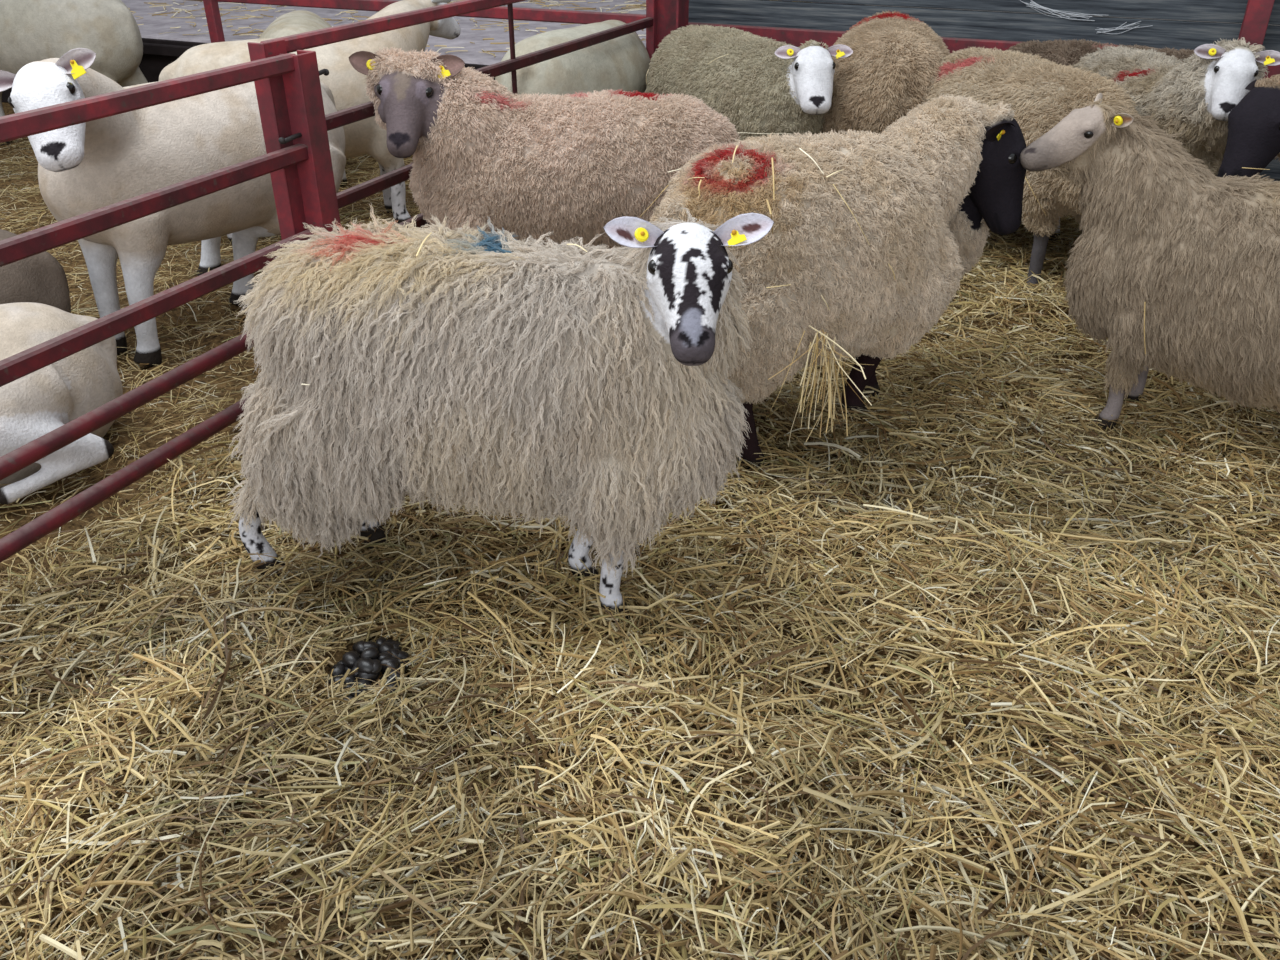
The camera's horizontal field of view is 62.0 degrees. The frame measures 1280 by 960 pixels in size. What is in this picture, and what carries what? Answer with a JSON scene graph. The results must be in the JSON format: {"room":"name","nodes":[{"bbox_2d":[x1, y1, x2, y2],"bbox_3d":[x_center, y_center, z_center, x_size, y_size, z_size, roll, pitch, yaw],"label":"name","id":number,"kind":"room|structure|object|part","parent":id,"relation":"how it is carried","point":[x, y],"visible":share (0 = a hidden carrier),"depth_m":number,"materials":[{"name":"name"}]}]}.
{"room":"farm building","nodes":[
{"label":"farm building","id":0,"kind":"room"},
{"bbox_2d":[0,102,1279,959],"bbox_3d":[-1.357,-1.112,4.672,12.285,0.114,8.785,0,30,0],"label":"straw","id":1,"kind":"structure","parent":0,"point":[126,419],"depth_m":2.10,"materials":[{"name":"beige plant"}]},
{"bbox_2d":[203,0,224,42],"bbox_3d":[-2.393,-3.057,5.705,0.140,2.300,0.140,13,33,20],"label":"steel post","id":2,"kind":"object","parent":1,"relation":"on","point":[211,7],"visible":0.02,"depth_m":5.96,"materials":[{"name":"red metal"}]},
{"bbox_2d":[0,137,429,618],"bbox_3d":[-1.660,-1.318,4.978,3.374,0.179,5.848,-17,35,-27],"label":"bedding","id":3,"kind":"object","parent":1,"relation":"on","point":[380,211],"visible":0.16,"depth_m":3.56,"materials":[{"name":"beige plant"}]},
{"bbox_2d":[0,229,70,312],"bbox_3d":[-2.333,-0.556,3.160,1.182,0.548,0.443,-5,31,-9],"label":"sheep","id":4,"kind":"object","parent":3,"relation":"on","point":[38,278],"visible":0.4,"depth_m":3.17},
{"bbox_2d":[0,302,122,503],"bbox_3d":[-1.903,-0.136,2.501,1.335,0.618,0.557,-24,38,-35],"label":"sheep","id":5,"kind":"object","parent":3,"relation":"on","point":[35,404],"visible":0.68,"depth_m":2.66},
{"bbox_2d":[0,0,147,145],"bbox_3d":[-3.370,-2.259,5.827,1.457,0.820,0.515,6,31,10],"label":"sheep","id":6,"kind":"object","parent":3,"relation":"on","point":[30,30],"visible":0.55,"depth_m":5.50},
{"bbox_2d":[0,48,345,366],"bbox_3d":[-1.436,-0.913,3.383,0.730,0.993,1.285,4,31,7],"label":"sheep","id":7,"kind":"object","parent":3,"relation":"on","point":[89,166],"visible":0.7,"depth_m":3.23},
{"bbox_2d":[259,10,346,185],"bbox_3d":[-1.627,-1.942,5.351,0.602,0.738,1.094,3,31,5],"label":"sheep","id":8,"kind":"object","parent":3,"relation":"on","point":[299,21],"visible":0.12,"depth_m":4.97},
{"bbox_2d":[159,0,460,242],"bbox_3d":[-1.243,-1.555,4.537,1.419,0.910,0.614,-24,38,-34],"label":"sheep","id":9,"kind":"object","parent":3,"relation":"on","point":[347,86],"visible":0.36,"depth_m":4.30},
{"bbox_2d":[495,20,649,95],"bbox_3d":[-0.256,-1.700,4.931,0.545,0.761,1.174,10,32,17],"label":"sheep","id":10,"kind":"object","parent":3,"relation":"on","point":[622,62],"visible":0.48,"depth_m":4.48},
{"bbox_2d":[328,637,409,709],"bbox_3d":[-0.532,0.366,2.093,0.158,0.068,0.215,0,30,0],"label":"pile","id":11,"kind":"object","parent":1,"relation":"on","point":[372,654],"visible":0.7,"depth_m":2.08,"materials":[{"name":"black"}]},
{"bbox_2d":[121,0,857,64],"bbox_3d":[-2.498,-3.377,8.052,7.520,0.476,3.800,13,33,20],"label":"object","id":12,"kind":"object","parent":1,"relation":"on","point":[154,25],"depth_m":6.82,"materials":[{"name":"concrete"}]},
{"bbox_2d":[2,38,488,102],"bbox_3d":[-3.269,-2.484,6.540,7.520,0.466,0.030,13,33,20],"label":"board","id":13,"kind":"object","parent":12,"relation":"attached to","point":[151,66],"depth_m":6.32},
{"bbox_2d":[143,43,494,79],"bbox_3d":[-2.844,-2.527,6.252,6.440,0.060,0.040,13,33,20],"label":"rail","id":14,"kind":"object","parent":13,"relation":"attached to","point":[148,48],"visible":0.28,"depth_m":6.21,"materials":[{"name":"red metal"}]},
{"bbox_2d":[128,0,796,56],"bbox_3d":[-1.192,-3.177,7.218,4.738,0.022,3.447,13,33,21],"label":"litter","id":15,"kind":"object","parent":12,"relation":"on","point":[638,6],"visible":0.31,"depth_m":7.08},
{"bbox_2d":[0,214,1279,959],"bbox_3d":[0.851,-0.426,3.421,4.893,0.223,4.917,0,30,0],"label":"bedding","id":16,"kind":"object","parent":1,"relation":"on","point":[983,909],"visible":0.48,"depth_m":1.97,"materials":[{"name":"beige plant"}]},
{"bbox_2d":[224,204,773,624],"bbox_3d":[-0.316,-0.145,2.182,1.133,0.877,0.462,7,31,11],"label":"sheep","id":17,"kind":"object","parent":16,"relation":"on","point":[497,372],"visible":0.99,"depth_m":1.97},
{"bbox_2d":[301,232,587,537],"bbox_3d":[-0.553,-0.438,2.700,0.701,0.765,1.492,-4,31,-7],"label":"straw wisps","id":18,"kind":"object","parent":17,"relation":"on","point":[431,232],"visible":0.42,"depth_m":1.94,"materials":[{"name":"beige plant"}]},
{"bbox_2d":[349,46,740,253],"bbox_3d":[-0.276,-0.907,3.425,1.184,0.913,0.496,-2,30,-3],"label":"sheep","id":19,"kind":"object","parent":16,"relation":"on","point":[568,166],"visible":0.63,"depth_m":3.18},
{"bbox_2d":[645,24,852,140],"bbox_3d":[0.438,-1.499,4.559,0.521,0.786,1.176,-16,34,-26],"label":"sheep","id":20,"kind":"object","parent":16,"relation":"on","point":[762,84],"visible":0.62,"depth_m":4.20},
{"bbox_2d":[649,93,1025,469],"bbox_3d":[0.557,-0.530,2.871,1.198,0.850,0.501,-17,34,-27],"label":"sheep","id":21,"kind":"object","parent":16,"relation":"on","point":[926,192],"visible":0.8,"depth_m":2.56},
{"bbox_2d":[640,132,894,309],"bbox_3d":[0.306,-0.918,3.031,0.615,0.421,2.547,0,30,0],"label":"straw wisps","id":22,"kind":"object","parent":21,"relation":"on","point":[768,204],"visible":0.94,"depth_m":2.45,"materials":[{"name":"beige plant"}]},
{"bbox_2d":[768,325,878,446],"bbox_3d":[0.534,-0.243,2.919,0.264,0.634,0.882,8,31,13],"label":"tuft","id":23,"kind":"object","parent":21,"relation":"hanging from","point":[828,363],"visible":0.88,"depth_m":2.57,"materials":[{"name":"beige plant"}]},
{"bbox_2d":[821,10,950,134],"bbox_3d":[1.082,-1.537,4.604,0.601,0.800,1.099,5,31,9],"label":"sheep","id":24,"kind":"object","parent":16,"relation":"on","point":[895,57],"visible":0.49,"depth_m":4.09},
{"bbox_2d":[922,46,1137,292],"bbox_3d":[1.463,-1.093,3.892,0.499,0.762,1.339,-12,32,-19],"label":"sheep","id":25,"kind":"object","parent":16,"relation":"on","point":[1042,92],"visible":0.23,"depth_m":3.69},
{"bbox_2d":[1008,38,1278,158],"bbox_3d":[2.066,-1.464,4.568,1.236,0.720,0.451,13,33,21],"label":"sheep","id":26,"kind":"object","parent":16,"relation":"on","point":[1069,52],"visible":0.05,"depth_m":4.43},
{"bbox_2d":[1020,93,1279,430],"bbox_3d":[1.549,-0.481,2.752,1.194,0.859,0.490,23,37,34],"label":"sheep","id":27,"kind":"object","parent":16,"relation":"on","point":[1201,249],"visible":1,"depth_m":2.70},
{"bbox_2d":[1025,167,1269,353],"bbox_3d":[1.515,-0.754,3.128,0.513,0.346,1.144,0,30,0],"label":"straw wisps","id":28,"kind":"object","parent":27,"relation":"hanging from","point":[1242,167],"visible":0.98,"depth_m":2.86,"materials":[{"name":"beige plant"}]},
{"bbox_2d":[1048,37,1279,240],"bbox_3d":[1.862,-1.190,3.920,0.467,0.900,1.178,-1,30,-2],"label":"sheep","id":29,"kind":"object","parent":16,"relation":"on","point":[1194,98],"visible":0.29,"depth_m":3.43},
{"bbox_2d":[1217,74,1279,177],"bbox_3d":[2.369,-0.752,3.202,1.323,0.873,0.464,6,31,10],"label":"sheep","id":30,"kind":"object","parent":16,"relation":"on","point":[1253,138],"visible":0.9,"depth_m":3.04},
{"bbox_2d":[646,0,688,48],"bbox_3d":[0.128,-2.550,4.742,0.162,2.400,0.130,13,33,20],"label":"steel post","id":31,"kind":"object","parent":1,"relation":"on","point":[672,15],"visible":0.02,"depth_m":4.96,"materials":[{"name":"red metal"}]},
{"bbox_2d":[197,0,645,23],"bbox_3d":[-2.825,-2.806,6.123,6.450,0.056,0.036,13,33,20],"label":"rail","id":32,"kind":"object","parent":31,"relation":"attached to","point":[501,12],"visible":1,"depth_m":5.29,"materials":[{"name":"red metal"}]},
{"bbox_2d":[247,0,656,239],"bbox_3d":[-0.462,-1.330,4.001,0.052,0.924,2.620,13,33,20],"label":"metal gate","id":33,"kind":"object","parent":31,"relation":"attached to","point":[270,92],"visible":0.39,"depth_m":3.12,"materials":[{"name":"red metal"}]},
{"bbox_2d":[0,50,340,562],"bbox_3d":[-1.403,-0.163,2.043,0.060,0.893,2.717,13,33,20],"label":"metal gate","id":34,"kind":"object","parent":33,"relation":"attached to","point":[310,149],"visible":0.8,"depth_m":2.51,"materials":[{"name":"red metal"}]},
{"bbox_3d":[-1.428,0.211,2.194,0.043,0.042,2.588,13,33,20],"label":"rail","id":35,"kind":"part","parent":34,"relation":"part of","materials":[{"name":"red metal"}]},
{"bbox_3d":[-1.428,0.062,2.107,0.043,0.042,2.588,13,33,20],"label":"rail","id":36,"kind":"part","parent":34,"relation":"part of","materials":[{"name":"red metal"}]},
{"bbox_3d":[-1.428,-0.500,1.777,0.034,0.042,2.588,13,33,20],"label":"rail","id":37,"kind":"part","parent":34,"relation":"part of","materials":[{"name":"red metal"}]},
{"bbox_3d":[-1.428,-0.303,1.892,0.034,0.042,2.588,13,33,20],"label":"rail","id":38,"kind":"part","parent":34,"relation":"part of","materials":[{"name":"red metal"}]},
{"bbox_3d":[-1.428,-0.103,2.010,0.034,0.042,2.588,13,33,20],"label":"rail","id":39,"kind":"part","parent":34,"relation":"part of","materials":[{"name":"red metal"}]},
{"bbox_3d":[-0.461,-1.326,4.006,0.032,0.038,2.570,13,33,20],"label":"rail","id":40,"kind":"part","parent":33,"relation":"part of","materials":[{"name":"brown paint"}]},
{"bbox_3d":[-0.461,-1.712,3.780,0.032,0.038,2.570,13,33,20],"label":"rail","id":41,"kind":"part","parent":33,"relation":"part of","materials":[{"name":"red metal"}]},
{"bbox_3d":[-0.461,-1.180,4.092,0.032,0.038,2.570,13,33,20],"label":"rail","id":42,"kind":"part","parent":33,"relation":"part of","materials":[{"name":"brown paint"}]},
{"bbox_3d":[-0.461,-1.519,3.893,0.032,0.038,2.570,13,33,20],"label":"rail","id":43,"kind":"part","parent":33,"relation":"part of","materials":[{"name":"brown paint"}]},
{"bbox_2d":[1238,0,1274,45],"bbox_3d":[2.527,-2.174,4.200,0.090,2.300,0.072,13,33,20],"label":"steel post","id":44,"kind":"object","parent":1,"relation":"on","point":[1257,14],"visible":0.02,"depth_m":4.34,"materials":[{"name":"red metal"}]},
{"bbox_2d":[688,0,1279,181],"bbox_3d":[4.567,-1.802,3.506,9.600,2.316,0.036,13,33,20],"label":"wall","id":45,"kind":"structure","parent":0,"point":[1008,24],"depth_m":4.76,"materials":[{"name":"metal"}]},
{"bbox_2d":[688,22,1279,78],"bbox_3d":[3.265,-1.589,4.231,6.800,0.090,0.040,13,33,20],"label":"wall rail","id":46,"kind":"object","parent":45,"relation":"attached to","point":[793,36],"visible":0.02,"depth_m":5.11,"materials":[{"name":"red metal"}]},
{"bbox_2d":[1020,0,1099,20],"bbox_3d":[1.862,-2.070,4.695,0.385,0.073,0.003,13,33,20],"label":"cobweb","id":47,"kind":"object","parent":45,"relation":"attached to","point":[1033,2],"visible":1,"depth_m":4.71,"materials":[{"name":"grey"}]},
{"bbox_2d":[1097,21,1152,33],"bbox_3d":[2.104,-1.968,4.632,0.227,0.060,0.002,13,33,20],"label":"cobweb","id":48,"kind":"object","parent":45,"relation":"attached to","point":[1129,27],"visible":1,"depth_m":4.64,"materials":[{"name":"grey"}]}
]}

